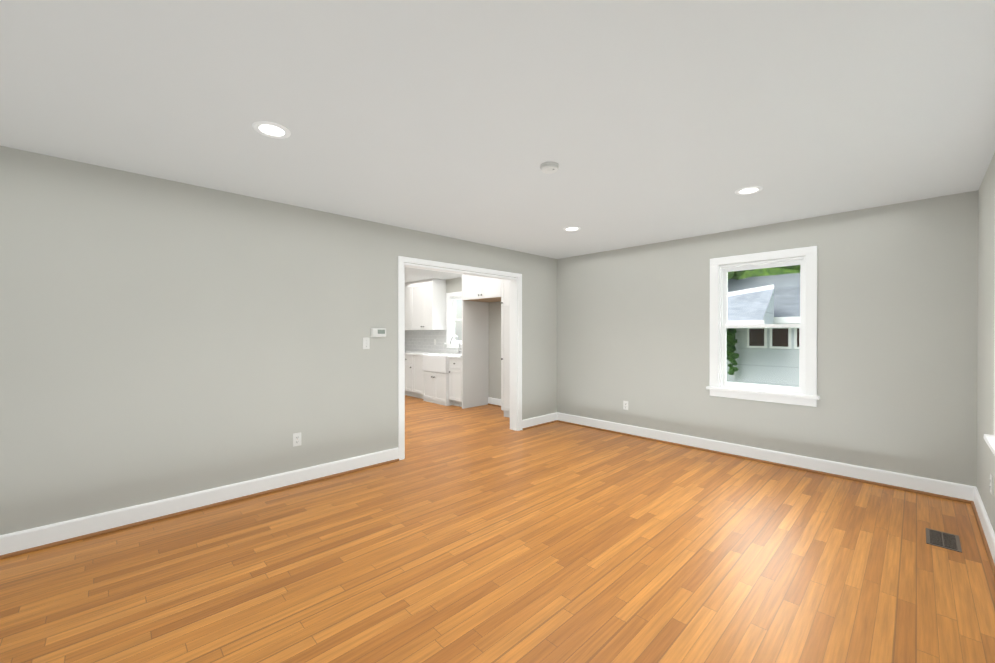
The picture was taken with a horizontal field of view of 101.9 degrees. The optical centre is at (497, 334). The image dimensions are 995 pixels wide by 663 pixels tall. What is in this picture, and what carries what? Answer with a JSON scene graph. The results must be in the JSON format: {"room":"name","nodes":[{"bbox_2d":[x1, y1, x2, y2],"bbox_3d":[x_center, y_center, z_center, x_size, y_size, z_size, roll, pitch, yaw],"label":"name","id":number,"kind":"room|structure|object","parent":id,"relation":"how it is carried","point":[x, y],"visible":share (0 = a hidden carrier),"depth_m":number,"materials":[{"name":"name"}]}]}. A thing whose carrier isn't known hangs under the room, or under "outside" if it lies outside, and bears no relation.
{"room":"empty living room","nodes":[
{"label":"empty living room","id":0,"kind":"room"},
{"bbox_2d":[0,146,556,534],"bbox_3d":[-1.468,0.097,3.902,7.130,2.440,0.140,0,0,-44],"label":"wall","id":1,"kind":"structure","parent":0,"point":[160,339],"depth_m":2.99,"materials":[{"name":"grey paint"}]},
{"bbox_2d":[0,447,398,559],"bbox_3d":[-2.421,1.255,2.872,3.860,0.135,0.030,0,0,-44],"label":"baseboard","id":2,"kind":"structure","parent":1,"relation":"attached to","point":[13,544],"depth_m":2.93,"materials":[{"name":"white wood"}]},
{"bbox_2d":[293,432,300,446],"bbox_3d":[-1.752,0.919,3.530,0.070,0.114,0.009,0,0,-44],"label":"outlet","id":3,"kind":"object","parent":1,"relation":"attached to","point":[296,439],"visible":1,"depth_m":3.52,"materials":[{"name":"white plastic"}]},
{"bbox_2d":[363,337,369,348],"bbox_3d":[-1.288,0.087,3.967,0.070,0.114,0.016,0,0,-44],"label":"light switch","id":4,"kind":"object","parent":1,"relation":"attached to","point":[366,342],"visible":1,"depth_m":3.97,"materials":[{"name":"white plastic"}]},
{"bbox_2d":[371,328,385,336],"bbox_3d":[-1.190,-0.019,4.052,0.164,0.092,0.029,0,0,-44],"label":"thermostat","id":5,"kind":"object","parent":1,"relation":"attached to","point":[378,332],"visible":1,"depth_m":4.04,"materials":[{"name":"white plastic"}]},
{"bbox_2d":[398,256,521,459],"bbox_3d":[-0.407,0.244,4.924,1.895,2.135,0.176,0,0,-44],"label":"door frame","id":6,"kind":"structure","parent":1,"relation":"attached to","point":[515,354],"depth_m":5.03,"materials":[{"name":"white wood"}]},
{"bbox_2d":[522,413,555,429],"bbox_3d":[0.607,1.240,5.787,0.755,0.135,0.030,0,0,-44],"label":"baseboard","id":7,"kind":"structure","parent":1,"relation":"attached to","point":[537,421],"depth_m":5.77,"materials":[{"name":"white wood"}]},
{"bbox_2d":[446,277,500,398],"bbox_3d":[-0.632,0.076,8.080,0.130,2.440,5.000,0,0,-44],"label":"wall","id":8,"kind":"structure","parent":0,"point":[454,285],"depth_m":7.40,"materials":[{"name":"grey paint"}]},
{"bbox_2d":[405,282,412,329],"bbox_3d":[-2.057,-0.624,9.210,0.348,1.048,0.986,0,0,-44],"label":"upper cabinet","id":9,"kind":"object","parent":8,"relation":"attached to","point":[408,286],"depth_m":8.84,"materials":[{"name":"white wood"}]},
{"bbox_2d":[413,280,424,329],"bbox_3d":[-1.592,-0.621,8.727,0.348,1.048,0.586,0,0,-44],"label":"upper cabinet","id":10,"kind":"object","parent":8,"relation":"attached to","point":[419,286],"depth_m":8.55,"materials":[{"name":"white wood"}]},
{"bbox_2d":[405,330,461,358],"bbox_3d":[-1.460,0.162,8.384,0.638,0.515,3.009,0,0,-44],"label":"backsplash","id":11,"kind":"structure","parent":8,"relation":"attached to","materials":[{"name":"tile"}]},
{"bbox_2d":[425,278,445,329],"bbox_3d":[-1.335,-0.620,8.460,0.348,1.048,0.388,0,0,-44],"label":"upper cabinet","id":12,"kind":"object","parent":8,"relation":"attached to","point":[435,289],"depth_m":8.31,"materials":[{"name":"white wood"}]},
{"bbox_2d":[444,291,461,347],"bbox_3d":[-0.668,-0.290,8.098,0.215,1.138,1.050,0,0,-44],"label":"kitchen window","id":13,"kind":"structure","parent":8,"relation":"in","point":[451,315],"depth_m":8.36,"materials":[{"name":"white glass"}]},
{"bbox_2d":[462,274,500,301],"bbox_3d":[-0.055,-0.867,6.937,0.614,0.538,0.955,0,0,-44],"label":"upper cabinet","id":14,"kind":"object","parent":8,"relation":"attached to","point":[474,288],"depth_m":6.79,"materials":[{"name":"white wood"}]},
{"bbox_2d":[488,397,500,406],"bbox_3d":[0.158,1.233,7.150,0.030,0.135,0.953,0,0,-44],"label":"baseboard","id":15,"kind":"structure","parent":8,"relation":"attached to","point":[491,401],"depth_m":7.37,"materials":[{"name":"white wood"}]},
{"bbox_2d":[462,274,500,408],"bbox_3d":[0.152,0.084,6.703,0.648,2.438,1.645,0,0,-44],"label":"enclosure","id":16,"kind":"object","parent":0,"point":[477,292],"depth_m":7.20,"materials":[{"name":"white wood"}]},
{"bbox_2d":[0,395,994,662],"bbox_3d":[-1.667,1.376,4.115,7.130,0.120,9.286,0,0,-44],"label":"floor","id":17,"kind":"structure","parent":0,"point":[484,533],"depth_m":2.28,"materials":[{"name":"brown wood"}]},
{"bbox_2d":[405,354,412,396],"bbox_3d":[-1.672,0.856,8.623,0.618,0.875,0.578,0,0,-44],"label":"base cabinet","id":18,"kind":"object","parent":17,"relation":"on","point":[408,357],"depth_m":8.37,"materials":[{"name":"white wood"}]},
{"bbox_2d":[413,354,448,397],"bbox_3d":[-1.374,0.857,8.313,0.618,0.875,0.519,0,0,-44],"label":"base cabinet","id":19,"kind":"object","parent":17,"relation":"on","point":[431,361],"depth_m":8.02,"materials":[{"name":"white wood"}]},
{"bbox_2d":[405,350,432,357],"bbox_3d":[-1.852,0.400,8.793,0.638,0.035,1.878,0,0,-44],"label":"countertop","id":20,"kind":"structure","parent":19,"relation":"on","point":[422,352],"depth_m":8.59,"materials":[{"name":"white stone"}]},
{"bbox_2d":[421,370,448,405],"bbox_3d":[-0.955,1.005,7.829,0.688,0.585,0.760,0,0,-44],"label":"base cabinet","id":21,"kind":"object","parent":17,"relation":"on","point":[434,386],"depth_m":7.58,"materials":[{"name":"white wood"}]},
{"bbox_2d":[449,358,488,408],"bbox_3d":[-0.538,0.862,7.445,0.618,0.875,0.371,0,0,-44],"label":"base cabinet","id":22,"kind":"object","parent":17,"relation":"on","point":[468,377],"depth_m":7.26,"materials":[{"name":"white wood"}]},
{"bbox_2d":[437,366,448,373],"bbox_3d":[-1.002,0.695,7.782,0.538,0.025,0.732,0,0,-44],"label":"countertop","id":23,"kind":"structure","parent":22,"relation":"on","point":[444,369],"depth_m":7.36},
{"bbox_2d":[422,354,458,373],"bbox_3d":[-1.002,0.551,7.781,0.558,0.314,0.752,0,0,-44],"label":"farmhouse sink","id":24,"kind":"object","parent":23,"relation":"in","point":[431,363],"depth_m":7.57,"materials":[{"name":"ceramic"}]},
{"bbox_2d":[450,335,459,350],"bbox_3d":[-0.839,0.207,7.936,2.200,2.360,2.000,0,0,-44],"label":"faucet","id":25,"kind":"object","parent":23,"relation":"on","point":[451,349],"depth_m":8.01,"materials":[{"name":"silver metal"}]},
{"bbox_2d":[449,354,488,357],"bbox_3d":[-0.545,0.407,7.435,0.638,0.035,0.371,0,0,-44],"label":"countertop","id":26,"kind":"structure","parent":22,"relation":"on","point":[450,355],"depth_m":7.29,"materials":[{"name":"white stone"}]},
{"bbox_2d":[501,279,509,417],"bbox_3d":[0.505,0.086,6.360,0.614,2.438,0.660,0,0,-44],"label":"tall cabinet","id":27,"kind":"object","parent":17,"relation":"on","point":[505,284],"depth_m":6.32,"materials":[{"name":"white wood"}]},
{"bbox_2d":[926,528,961,552],"bbox_3d":[2.871,1.320,2.602,0.290,0.007,0.150,0,0,-44],"label":"floor vent","id":28,"kind":"object","parent":17,"relation":"in","point":[943,539],"visible":1,"depth_m":2.58,"materials":[{"name":"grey metal"}]},
{"bbox_2d":[0,0,994,282],"bbox_3d":[-1.667,-1.184,4.103,7.130,0.120,9.286,0,0,-44],"label":"ceiling","id":29,"kind":"structure","parent":0,"point":[642,122],"depth_m":1.96,"materials":[{"name":"white paint"}]},
{"bbox_2d":[252,121,290,138],"bbox_3d":[-1.228,-1.111,2.198,0.184,0.006,0.184,0,0,-44],"label":"recessed light","id":30,"kind":"object","parent":29,"relation":"in","point":[271,129],"visible":1,"depth_m":2.19,"materials":[{"name":"white plastic"}]},
{"bbox_2d":[540,162,558,173],"bbox_3d":[0.344,-1.098,2.670,0.124,0.037,0.124,0,0,-44],"label":"smoke detector","id":31,"kind":"object","parent":29,"relation":"attached to","point":[549,167],"visible":1,"depth_m":2.63,"materials":[{"name":"white plastic"}]},
{"bbox_2d":[563,227,580,230],"bbox_3d":[0.792,-1.122,4.295,0.184,0.006,0.184,0,0,-44],"label":"recessed light","id":32,"kind":"object","parent":29,"relation":"in","point":[571,228],"visible":0.94,"depth_m":4.29,"materials":[{"name":"white plastic"}]},
{"bbox_2d":[735,186,762,194],"bbox_3d":[1.951,-1.116,3.134,0.184,0.006,0.184,0,0,-44],"label":"recessed light","id":33,"kind":"object","parent":29,"relation":"in","point":[749,190],"visible":0.98,"depth_m":3.13,"materials":[{"name":"white plastic"}]},
{"bbox_2d":[557,190,977,486],"bbox_3d":[2.406,0.093,4.657,0.200,2.440,4.426,0,0,-44],"label":"wall","id":34,"kind":"structure","parent":0,"point":[897,304],"depth_m":3.76,"materials":[{"name":"grey paint"}]},
{"bbox_2d":[623,401,627,409],"bbox_3d":[1.675,0.925,5.271,0.009,0.114,0.070,0,0,-44],"label":"outlet","id":35,"kind":"object","parent":34,"relation":"attached to","point":[625,405],"visible":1,"depth_m":5.27,"materials":[{"name":"white plastic"}]},
{"bbox_2d":[556,412,967,502],"bbox_3d":[2.290,1.246,4.618,0.030,0.135,4.050,0,0,-44],"label":"baseboard","id":36,"kind":"structure","parent":34,"relation":"attached to","point":[905,482],"depth_m":3.97,"materials":[{"name":"white wood"}]},
{"bbox_2d":[706,246,819,406],"bbox_3d":[2.780,-0.078,4.250,0.285,1.533,1.000,0,0,-44],"label":"double-hung window","id":37,"kind":"structure","parent":34,"relation":"in","point":[804,393],"depth_m":4.15,"materials":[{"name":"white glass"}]},
{"bbox_2d":[977,153,994,532],"bbox_3d":[1.357,0.113,0.715,6.780,2.440,0.200,0,0,-44],"label":"wall","id":38,"kind":"structure","parent":0,"point":[985,328],"depth_m":2.74,"materials":[{"name":"grey paint"}]},
{"bbox_2d":[968,485,994,578],"bbox_3d":[1.350,1.265,0.872,6.580,0.135,0.030,0,0,-44],"label":"baseboard","id":39,"kind":"structure","parent":38,"relation":"attached to","point":[987,534],"depth_m":2.65,"materials":[{"name":"white wood"}]},
{"bbox_2d":[984,292,994,455],"bbox_3d":[2.174,-0.068,1.517,2.110,1.516,0.285,0,0,-44],"label":"double-hung window","id":40,"kind":"structure","parent":38,"relation":"in","point":[989,440],"depth_m":2.29,"materials":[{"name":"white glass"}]},
{"bbox_2d":[990,474,992,494],"bbox_3d":[3.065,0.929,2.507,0.070,0.114,0.009,0,0,-44],"label":"outlet","id":41,"kind":"object","parent":38,"relation":"attached to","point":[991,483],"visible":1,"depth_m":2.48,"materials":[{"name":"white plastic"}]},
{"label":"outside","id":42,"kind":"structure","parent":0,"visible":0},
{"bbox_2d":[731,265,799,279],"bbox_3d":[12.762,-4.094,14.599,8.133,8.366,18.898,0,0,-44],"label":"canopy","id":43,"kind":"object","parent":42,"point":[770,271],"depth_m":13.96,"materials":[{"name":"green plant"}]},
{"bbox_3d":[4.514,2.039,9.572,60.000,0.200,60.000,0,0,-44],"label":"lawn","id":44,"kind":"structure","parent":42,"visible":0},
{"bbox_2d":[728,271,733,279],"bbox_3d":[3.990,-2.047,7.299,23.145,7.983,23.719,0,0,-44],"label":"bushes","id":45,"kind":"object","parent":44,"relation":"on","point":[730,275],"depth_m":13.50,"materials":[{"name":"green plant"}]},
{"bbox_2d":[727,273,799,386],"bbox_3d":[10.080,-0.021,11.450,8.960,3.900,13.600,0,0,-44],"label":"house","id":46,"kind":"structure","parent":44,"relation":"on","point":[770,355],"depth_m":10.46,"materials":[{"name":"white"}]},
{"bbox_2d":[727,328,738,374],"bbox_3d":[6.317,0.377,10.955,0.466,1.439,0.457,0,0,-44],"label":"hedge","id":47,"kind":"object","parent":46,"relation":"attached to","point":[732,344],"depth_m":10.84,"materials":[{"name":"green plant"}]}
]}

